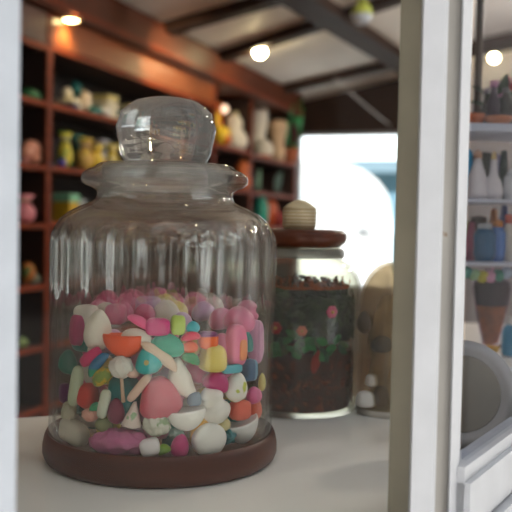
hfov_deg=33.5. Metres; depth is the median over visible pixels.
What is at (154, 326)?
block
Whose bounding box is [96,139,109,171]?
vase
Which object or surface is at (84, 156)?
vase
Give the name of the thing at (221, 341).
candy
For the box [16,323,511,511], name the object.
countertop
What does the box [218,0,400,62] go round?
trim
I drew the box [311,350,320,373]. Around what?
petal
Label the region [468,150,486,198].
bottle
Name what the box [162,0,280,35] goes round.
beam
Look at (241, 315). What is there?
candy
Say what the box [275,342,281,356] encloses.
leaf
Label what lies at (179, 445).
candy
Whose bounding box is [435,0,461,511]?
trim
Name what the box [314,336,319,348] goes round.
leaf
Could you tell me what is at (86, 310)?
candy
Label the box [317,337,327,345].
leaf
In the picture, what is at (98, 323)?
candy
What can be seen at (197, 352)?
candy
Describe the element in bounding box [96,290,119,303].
candy
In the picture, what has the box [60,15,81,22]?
recessed light
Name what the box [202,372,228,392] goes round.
bean
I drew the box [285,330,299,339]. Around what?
leaf
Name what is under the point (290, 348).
leaf
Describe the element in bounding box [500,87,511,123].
bottle
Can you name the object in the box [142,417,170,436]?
candy
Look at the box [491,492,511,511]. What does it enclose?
trim
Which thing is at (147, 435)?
candy
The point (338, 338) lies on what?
leaf
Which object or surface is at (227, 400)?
candy
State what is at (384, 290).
window
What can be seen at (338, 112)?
wall
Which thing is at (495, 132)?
shelf
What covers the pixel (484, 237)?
jar
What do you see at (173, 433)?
crumb
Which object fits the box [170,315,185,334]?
candy
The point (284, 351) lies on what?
leaf
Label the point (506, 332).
bottle
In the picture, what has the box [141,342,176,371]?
bean
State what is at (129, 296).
candy
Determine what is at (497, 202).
shelf
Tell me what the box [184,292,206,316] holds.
candy
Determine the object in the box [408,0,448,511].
trim
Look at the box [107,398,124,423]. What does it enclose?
candy
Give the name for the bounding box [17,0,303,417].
bookcase
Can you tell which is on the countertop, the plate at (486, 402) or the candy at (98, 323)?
the plate at (486, 402)
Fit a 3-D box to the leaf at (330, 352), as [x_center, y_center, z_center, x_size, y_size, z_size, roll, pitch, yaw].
[0.094,0.126,1.094,0.014,0.010,0.003,0,3,-37]
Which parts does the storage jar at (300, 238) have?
lid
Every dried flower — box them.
[271,322,281,333]
[297,326,306,335]
[326,306,337,317]
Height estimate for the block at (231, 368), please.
0.009 m
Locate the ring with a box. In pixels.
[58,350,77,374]
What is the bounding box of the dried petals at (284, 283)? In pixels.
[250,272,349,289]
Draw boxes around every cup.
[168,406,205,430]
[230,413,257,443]
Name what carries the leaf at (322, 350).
in the storage jar at (300, 238)
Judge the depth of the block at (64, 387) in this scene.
0.88 m
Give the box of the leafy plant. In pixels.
[283,99,303,163]
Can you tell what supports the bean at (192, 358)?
in the candy jar at (166, 142)
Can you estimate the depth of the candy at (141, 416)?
0.83 m
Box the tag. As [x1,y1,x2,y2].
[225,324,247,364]
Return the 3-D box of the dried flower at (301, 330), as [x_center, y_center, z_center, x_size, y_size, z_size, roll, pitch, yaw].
[0.059,0.096,1.083,0.014,0.013,0.005,1,2,0]
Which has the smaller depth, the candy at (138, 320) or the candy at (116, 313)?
the candy at (138, 320)
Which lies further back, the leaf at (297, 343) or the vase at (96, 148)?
the vase at (96, 148)
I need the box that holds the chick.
[216,125,231,145]
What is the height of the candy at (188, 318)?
0.022 m
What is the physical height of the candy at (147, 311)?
0.018 m
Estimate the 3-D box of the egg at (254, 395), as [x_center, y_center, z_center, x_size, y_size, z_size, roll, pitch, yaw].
[-0.002,0.144,0.879,0.015,0.018,0.019,3,3,32]
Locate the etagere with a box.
[466,0,511,370]
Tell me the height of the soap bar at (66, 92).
0.054 m
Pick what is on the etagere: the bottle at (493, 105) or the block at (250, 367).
the bottle at (493, 105)
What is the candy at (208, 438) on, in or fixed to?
in the candy jar at (166, 142)
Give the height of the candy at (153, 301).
0.024 m
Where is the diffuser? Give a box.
[352,12,371,24]
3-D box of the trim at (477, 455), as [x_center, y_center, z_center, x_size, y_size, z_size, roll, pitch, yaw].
[0.275,0.186,0.879,0.020,0.041,0.440,2,3,32]
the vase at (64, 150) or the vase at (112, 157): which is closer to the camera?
the vase at (64, 150)
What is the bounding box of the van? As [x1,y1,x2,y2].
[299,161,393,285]
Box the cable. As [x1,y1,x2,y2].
[335,79,389,124]
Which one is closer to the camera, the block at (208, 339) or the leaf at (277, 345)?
the block at (208, 339)
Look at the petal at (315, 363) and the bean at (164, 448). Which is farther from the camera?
the petal at (315, 363)
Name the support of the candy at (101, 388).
in the candy jar at (166, 142)
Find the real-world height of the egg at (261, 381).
0.020 m
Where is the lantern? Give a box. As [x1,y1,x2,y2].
[216,101,228,125]
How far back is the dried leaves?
1.10 m
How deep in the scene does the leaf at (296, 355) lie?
1.08 m
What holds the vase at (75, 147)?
on the bookcase at (183, 243)
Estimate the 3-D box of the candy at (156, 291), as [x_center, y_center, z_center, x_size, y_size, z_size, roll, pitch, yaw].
[-0.115,0.050,0.994,0.023,0.027,0.030,0,2,-27]
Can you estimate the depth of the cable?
7.02 m
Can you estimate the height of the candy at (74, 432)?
0.025 m
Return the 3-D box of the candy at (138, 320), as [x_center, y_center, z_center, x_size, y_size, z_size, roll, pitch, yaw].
[-0.112,0.063,0.811,0.022,0.015,0.010,1,2,6]
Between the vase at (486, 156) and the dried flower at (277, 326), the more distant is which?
the vase at (486, 156)
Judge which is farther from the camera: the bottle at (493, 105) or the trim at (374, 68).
the trim at (374, 68)
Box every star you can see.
[76,405,83,417]
[225,429,236,444]
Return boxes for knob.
[283,200,315,228]
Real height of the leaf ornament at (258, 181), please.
0.191 m
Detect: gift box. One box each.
[52,193,79,220]
[55,97,80,108]
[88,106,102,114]
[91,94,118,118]
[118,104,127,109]
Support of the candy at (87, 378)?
in the candy jar at (166, 142)
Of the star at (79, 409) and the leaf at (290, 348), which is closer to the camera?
the star at (79, 409)
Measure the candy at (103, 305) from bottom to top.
0.024 m
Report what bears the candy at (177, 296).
in the candy jar at (166, 142)
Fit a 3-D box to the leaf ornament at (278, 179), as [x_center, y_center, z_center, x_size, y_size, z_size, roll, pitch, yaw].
[0.189,-0.611,7.150,0.099,0.206,0.184,2,2,20]
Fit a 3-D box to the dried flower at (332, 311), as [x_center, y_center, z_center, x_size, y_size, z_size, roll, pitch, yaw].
[0.098,0.072,1.092,0.017,0.016,0.006,0,2,-28]
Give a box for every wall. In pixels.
[301,79,398,132]
[464,52,511,322]
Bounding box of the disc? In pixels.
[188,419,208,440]
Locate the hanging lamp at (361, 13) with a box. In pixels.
[350,0,372,24]
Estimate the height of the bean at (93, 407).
0.014 m
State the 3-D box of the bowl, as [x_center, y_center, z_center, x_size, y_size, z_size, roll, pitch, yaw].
[0.342,-0.214,1.333,0.035,0.017,0.035,1,2,0]
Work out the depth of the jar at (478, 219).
1.42 m
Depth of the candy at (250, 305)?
0.92 m
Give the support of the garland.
hanging from the etagere
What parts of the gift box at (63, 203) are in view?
lid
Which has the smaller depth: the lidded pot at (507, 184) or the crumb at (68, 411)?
the crumb at (68, 411)
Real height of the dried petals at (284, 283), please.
0.022 m
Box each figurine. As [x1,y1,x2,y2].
[216,111,221,126]
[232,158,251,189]
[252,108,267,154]
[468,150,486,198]
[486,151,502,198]
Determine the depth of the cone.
1.35 m
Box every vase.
[18,194,35,222]
[57,131,72,166]
[70,134,83,168]
[76,138,93,169]
[91,144,103,170]
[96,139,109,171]
[105,144,118,171]
[268,119,287,160]
[482,152,491,176]
[496,154,500,175]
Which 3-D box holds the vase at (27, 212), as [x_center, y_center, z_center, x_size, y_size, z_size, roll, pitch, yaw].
[-1.024,-0.209,3.741,0.093,0.125,0.119,2,2,20]
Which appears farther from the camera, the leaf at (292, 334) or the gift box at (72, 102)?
the gift box at (72, 102)
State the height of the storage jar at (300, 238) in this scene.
0.244 m
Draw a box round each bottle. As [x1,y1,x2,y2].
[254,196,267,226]
[266,198,277,226]
[466,222,475,260]
[468,149,472,175]
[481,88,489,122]
[486,80,500,115]
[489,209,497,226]
[499,150,507,198]
[499,205,507,227]
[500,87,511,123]
[501,317,511,356]
[504,214,511,260]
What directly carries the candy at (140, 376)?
in the candy jar at (166, 142)
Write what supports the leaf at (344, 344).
in the storage jar at (300, 238)
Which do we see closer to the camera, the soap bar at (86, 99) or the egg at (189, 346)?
the egg at (189, 346)
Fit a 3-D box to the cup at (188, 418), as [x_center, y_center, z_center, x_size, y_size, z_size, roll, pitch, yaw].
[-0.067,0.156,0.815,0.038,0.023,0.024,1,2,-16]
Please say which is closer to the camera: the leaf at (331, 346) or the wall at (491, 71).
the leaf at (331, 346)
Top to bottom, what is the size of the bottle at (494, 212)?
0.086 m
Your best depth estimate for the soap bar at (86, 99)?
4.22 m
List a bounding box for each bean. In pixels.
[89,402,97,411]
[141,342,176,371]
[158,444,170,455]
[181,331,200,340]
[182,353,199,364]
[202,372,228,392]
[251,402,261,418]
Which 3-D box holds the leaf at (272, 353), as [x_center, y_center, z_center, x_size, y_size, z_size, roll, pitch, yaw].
[0.023,0.125,1.093,0.022,0.013,0.004,3,3,32]
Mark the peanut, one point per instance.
(217, 408)
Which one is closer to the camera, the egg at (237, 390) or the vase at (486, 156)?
the egg at (237, 390)
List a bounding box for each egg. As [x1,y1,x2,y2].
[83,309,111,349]
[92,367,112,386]
[95,416,112,431]
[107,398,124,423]
[150,334,183,356]
[184,341,197,352]
[186,321,199,331]
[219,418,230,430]
[224,373,246,401]
[246,387,261,403]
[258,373,265,390]
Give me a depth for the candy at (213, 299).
0.96 m
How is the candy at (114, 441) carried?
in the candy jar at (166, 142)
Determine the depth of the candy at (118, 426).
0.84 m
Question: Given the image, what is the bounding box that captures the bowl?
[470,112,484,122]
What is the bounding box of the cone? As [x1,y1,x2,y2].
[472,266,510,344]
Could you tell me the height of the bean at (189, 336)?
0.010 m
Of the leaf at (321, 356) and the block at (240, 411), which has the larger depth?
the leaf at (321, 356)
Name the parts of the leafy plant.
pot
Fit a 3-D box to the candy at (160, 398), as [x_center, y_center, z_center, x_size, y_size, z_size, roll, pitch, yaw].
[-0.090,0.135,0.811,0.041,0.042,0.024,1,2,-4]
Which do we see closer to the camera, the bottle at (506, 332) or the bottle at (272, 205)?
the bottle at (506, 332)
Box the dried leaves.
[244,280,355,346]
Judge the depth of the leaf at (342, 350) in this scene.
1.11 m
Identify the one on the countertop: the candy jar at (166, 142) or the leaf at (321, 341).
the candy jar at (166, 142)
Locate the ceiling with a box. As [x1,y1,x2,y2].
[120,0,511,100]
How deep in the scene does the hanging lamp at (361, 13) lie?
4.52 m
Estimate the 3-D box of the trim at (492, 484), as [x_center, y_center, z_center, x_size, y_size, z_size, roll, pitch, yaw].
[0.276,0.198,0.878,0.027,0.040,0.440,2,3,32]
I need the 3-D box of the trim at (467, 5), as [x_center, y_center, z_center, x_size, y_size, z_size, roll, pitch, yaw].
[0.178,-0.373,0.692,0.008,1.400,0.072,2,2,15]
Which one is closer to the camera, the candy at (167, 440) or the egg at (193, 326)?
the egg at (193, 326)
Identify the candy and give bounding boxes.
[72,340,87,351]
[73,304,98,323]
[77,414,96,427]
[84,366,105,384]
[88,427,145,455]
[90,299,104,305]
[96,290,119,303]
[96,423,120,431]
[97,302,110,311]
[98,384,107,393]
[102,329,119,353]
[102,358,112,383]
[103,332,141,356]
[105,304,126,324]
[119,289,143,310]
[119,302,133,321]
[119,425,144,434]
[121,406,143,422]
[127,314,146,329]
[130,358,151,380]
[131,338,152,364]
[134,304,155,319]
[135,296,160,308]
[139,437,159,456]
[140,376,182,418]
[144,430,168,438]
[149,287,167,295]
[154,299,179,322]
[157,294,176,300]
[159,367,168,377]
[162,424,184,446]
[170,292,184,303]
[171,434,188,455]
[172,301,187,313]
[176,312,191,332]
[180,331,201,354]
[183,398,201,406]
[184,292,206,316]
[184,431,191,445]
[186,363,208,383]
[191,301,214,321]
[191,423,226,454]
[203,293,223,308]
[209,308,228,329]
[218,333,227,357]
[223,306,254,331]
[225,399,237,421]
[238,300,258,319]
[246,332,252,351]
[248,320,263,363]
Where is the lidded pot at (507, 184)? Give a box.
[503,169,511,198]
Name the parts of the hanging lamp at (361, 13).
lamp shade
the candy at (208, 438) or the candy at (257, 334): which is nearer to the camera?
the candy at (208, 438)
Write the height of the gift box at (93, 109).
0.035 m
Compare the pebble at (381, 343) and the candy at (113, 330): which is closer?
the candy at (113, 330)
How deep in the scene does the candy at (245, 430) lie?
0.86 m
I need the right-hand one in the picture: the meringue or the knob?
the knob
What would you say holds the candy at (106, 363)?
in the candy jar at (166, 142)
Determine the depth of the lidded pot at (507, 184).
1.36 m
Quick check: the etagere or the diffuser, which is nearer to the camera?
the etagere
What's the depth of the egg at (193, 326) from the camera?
0.81 m
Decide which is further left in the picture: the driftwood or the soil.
the soil
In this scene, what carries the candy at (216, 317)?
in the candy jar at (166, 142)
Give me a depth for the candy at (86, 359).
0.82 m
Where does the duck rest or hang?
on the countertop
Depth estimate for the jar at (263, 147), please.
6.77 m
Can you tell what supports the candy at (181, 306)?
in the candy jar at (166, 142)
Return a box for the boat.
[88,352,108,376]
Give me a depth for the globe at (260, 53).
5.52 m
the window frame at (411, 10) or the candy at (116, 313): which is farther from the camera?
the candy at (116, 313)
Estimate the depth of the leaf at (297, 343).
1.08 m
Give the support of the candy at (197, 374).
in the candy jar at (166, 142)
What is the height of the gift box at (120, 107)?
0.035 m
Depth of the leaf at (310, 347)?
1.08 m
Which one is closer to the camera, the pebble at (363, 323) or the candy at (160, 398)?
the candy at (160, 398)
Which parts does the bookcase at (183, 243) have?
shelf, shelf, shelf, shelf, shelf, lighting panel, shelf, shelf, shelf, shelf, shelf, shelf, lighting panel, panel, cornice, cornice moulding, shelf, shelf, shelf, shelf, shelf, shelf, shelf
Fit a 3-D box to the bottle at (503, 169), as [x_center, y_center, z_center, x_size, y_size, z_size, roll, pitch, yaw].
[0.409,-0.133,1.406,0.017,0.085,0.017,1,2,0]
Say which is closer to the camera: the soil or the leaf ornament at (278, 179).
the soil
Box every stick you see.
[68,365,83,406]
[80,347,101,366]
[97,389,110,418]
[127,374,150,401]
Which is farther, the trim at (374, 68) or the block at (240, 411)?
the trim at (374, 68)
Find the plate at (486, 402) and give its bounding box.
[460,340,511,450]
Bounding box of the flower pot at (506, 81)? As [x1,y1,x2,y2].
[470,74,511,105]
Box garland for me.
[465,266,511,282]
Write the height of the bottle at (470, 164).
0.083 m
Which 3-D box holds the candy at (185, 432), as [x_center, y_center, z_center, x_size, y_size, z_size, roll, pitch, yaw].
[-0.058,0.178,0.850,0.028,0.025,0.035,0,2,-30]
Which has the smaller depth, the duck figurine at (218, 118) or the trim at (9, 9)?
the trim at (9, 9)
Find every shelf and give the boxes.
[466,260,511,266]
[467,198,511,205]
[469,123,511,141]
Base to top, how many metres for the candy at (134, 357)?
0.027 m
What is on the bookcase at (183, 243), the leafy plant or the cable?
the leafy plant
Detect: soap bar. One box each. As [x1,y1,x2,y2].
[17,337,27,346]
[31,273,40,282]
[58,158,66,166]
[61,87,72,97]
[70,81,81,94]
[78,92,91,110]
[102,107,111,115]
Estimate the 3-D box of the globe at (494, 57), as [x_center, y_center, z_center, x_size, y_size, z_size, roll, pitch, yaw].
[1.941,-1.637,6.931,0.072,0.117,0.072,1,2,0]
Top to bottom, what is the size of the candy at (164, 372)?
0.024 m
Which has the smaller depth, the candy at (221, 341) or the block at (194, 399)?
the block at (194, 399)
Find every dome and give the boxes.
[121,328,151,341]
[355,262,393,418]
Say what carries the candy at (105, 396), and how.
in the candy jar at (166, 142)
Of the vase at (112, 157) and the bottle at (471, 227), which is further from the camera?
the vase at (112, 157)
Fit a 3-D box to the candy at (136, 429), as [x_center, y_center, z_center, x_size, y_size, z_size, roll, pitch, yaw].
[-0.121,0.180,0.838,0.030,0.026,0.024,1,2,-12]
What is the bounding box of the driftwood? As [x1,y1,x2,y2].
[367,295,392,406]
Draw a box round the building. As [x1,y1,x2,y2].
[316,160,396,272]
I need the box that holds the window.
[294,131,396,294]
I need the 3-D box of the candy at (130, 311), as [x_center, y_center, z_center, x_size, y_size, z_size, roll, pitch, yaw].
[-0.143,0.060,0.922,0.022,0.022,0.026,1,2,-7]
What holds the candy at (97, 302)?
in the candy jar at (166, 142)
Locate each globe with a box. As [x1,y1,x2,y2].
[254,49,265,57]
[489,53,498,62]
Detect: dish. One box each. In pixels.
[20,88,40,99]
[484,115,511,123]
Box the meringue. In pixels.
[121,401,141,428]
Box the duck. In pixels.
[482,342,500,352]
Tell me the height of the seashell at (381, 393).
0.027 m
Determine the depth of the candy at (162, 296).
0.95 m
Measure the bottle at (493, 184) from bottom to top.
0.078 m
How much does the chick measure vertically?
0.145 m
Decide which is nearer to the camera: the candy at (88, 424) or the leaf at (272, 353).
the candy at (88, 424)
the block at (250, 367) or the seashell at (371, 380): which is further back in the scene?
the seashell at (371, 380)
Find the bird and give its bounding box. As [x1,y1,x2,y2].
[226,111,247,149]
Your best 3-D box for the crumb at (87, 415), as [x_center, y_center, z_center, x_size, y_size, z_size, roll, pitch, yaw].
[-0.161,0.154,0.824,0.019,0.013,0.013,2,2,28]
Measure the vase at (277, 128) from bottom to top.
0.351 m
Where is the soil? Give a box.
[246,338,353,413]
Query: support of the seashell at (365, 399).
in the glass dome at (376, 411)
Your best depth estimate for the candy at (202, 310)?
0.91 m
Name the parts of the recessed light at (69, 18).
bulb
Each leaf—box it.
[266,349,280,357]
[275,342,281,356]
[281,345,288,354]
[283,337,292,344]
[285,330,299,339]
[285,345,300,354]
[292,349,301,358]
[294,339,305,347]
[301,337,310,353]
[305,340,315,350]
[306,337,317,344]
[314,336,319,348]
[314,351,324,361]
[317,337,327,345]
[319,348,328,362]
[326,344,336,351]
[326,350,333,357]
[333,335,339,344]
[338,344,346,353]
[339,341,347,347]
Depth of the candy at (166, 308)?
0.89 m
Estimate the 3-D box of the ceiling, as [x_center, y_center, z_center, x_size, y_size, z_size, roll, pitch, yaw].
[1.200,-1.682,3.701,4.740,1.008,7.029,2,2,20]
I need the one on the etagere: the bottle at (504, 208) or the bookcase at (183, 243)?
the bottle at (504, 208)
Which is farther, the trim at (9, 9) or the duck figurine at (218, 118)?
the duck figurine at (218, 118)
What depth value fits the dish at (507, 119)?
1.31 m
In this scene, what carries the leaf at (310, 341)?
in the storage jar at (300, 238)
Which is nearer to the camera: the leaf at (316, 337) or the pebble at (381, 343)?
the leaf at (316, 337)
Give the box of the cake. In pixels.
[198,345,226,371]
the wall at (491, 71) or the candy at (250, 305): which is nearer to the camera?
the candy at (250, 305)
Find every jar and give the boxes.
[42,96,276,488]
[238,228,360,417]
[254,139,272,158]
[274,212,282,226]
[471,215,487,228]
[473,223,495,260]
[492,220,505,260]
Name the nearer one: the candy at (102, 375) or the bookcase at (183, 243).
the candy at (102, 375)
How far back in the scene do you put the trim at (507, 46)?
6.53 m
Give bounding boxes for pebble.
[356,311,370,332]
[370,335,391,352]
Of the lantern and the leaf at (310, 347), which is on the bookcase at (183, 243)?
the lantern
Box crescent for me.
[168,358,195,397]
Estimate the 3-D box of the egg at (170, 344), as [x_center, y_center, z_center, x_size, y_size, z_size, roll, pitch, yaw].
[-0.084,0.085,0.811,0.034,0.023,0.019,1,2,-7]
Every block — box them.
[59,383,68,402]
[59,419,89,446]
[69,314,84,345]
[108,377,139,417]
[145,318,169,335]
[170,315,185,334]
[187,392,201,406]
[198,331,218,348]
[222,364,242,373]
[229,400,250,420]
[240,358,257,380]
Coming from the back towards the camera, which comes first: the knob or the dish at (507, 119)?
the dish at (507, 119)
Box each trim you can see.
[0,0,20,511]
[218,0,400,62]
[274,0,399,73]
[281,32,511,92]
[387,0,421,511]
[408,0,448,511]
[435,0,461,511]
[447,0,472,511]
[456,416,511,511]
[456,446,511,511]
[472,42,511,57]
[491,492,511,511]
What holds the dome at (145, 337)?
in the candy jar at (166, 142)
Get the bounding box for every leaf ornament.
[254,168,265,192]
[271,172,282,194]
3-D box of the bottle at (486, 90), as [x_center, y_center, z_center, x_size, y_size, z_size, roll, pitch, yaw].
[0.380,-0.242,1.402,0.018,0.070,0.018,1,2,0]
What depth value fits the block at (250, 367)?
0.86 m
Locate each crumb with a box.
[61,401,77,419]
[81,408,97,421]
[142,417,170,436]
[168,428,183,438]
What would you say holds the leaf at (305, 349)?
in the storage jar at (300, 238)
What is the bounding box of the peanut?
[201,388,230,423]
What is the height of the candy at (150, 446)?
0.018 m
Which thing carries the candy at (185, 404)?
in the candy jar at (166, 142)
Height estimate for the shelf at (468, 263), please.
0.006 m
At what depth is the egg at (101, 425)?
0.82 m
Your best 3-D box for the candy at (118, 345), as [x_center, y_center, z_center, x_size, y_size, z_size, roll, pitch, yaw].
[-0.127,0.086,0.815,0.043,0.023,0.026,2,2,13]
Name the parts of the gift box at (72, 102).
lid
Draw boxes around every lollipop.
[108,356,139,402]
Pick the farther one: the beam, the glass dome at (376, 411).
the beam
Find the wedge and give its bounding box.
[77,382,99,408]
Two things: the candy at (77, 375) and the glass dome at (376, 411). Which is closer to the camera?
the candy at (77, 375)
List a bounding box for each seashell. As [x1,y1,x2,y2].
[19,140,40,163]
[356,391,375,407]
[365,374,378,386]
[374,386,388,406]
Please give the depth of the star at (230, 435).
0.84 m
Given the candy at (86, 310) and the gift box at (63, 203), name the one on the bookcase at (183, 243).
the gift box at (63, 203)

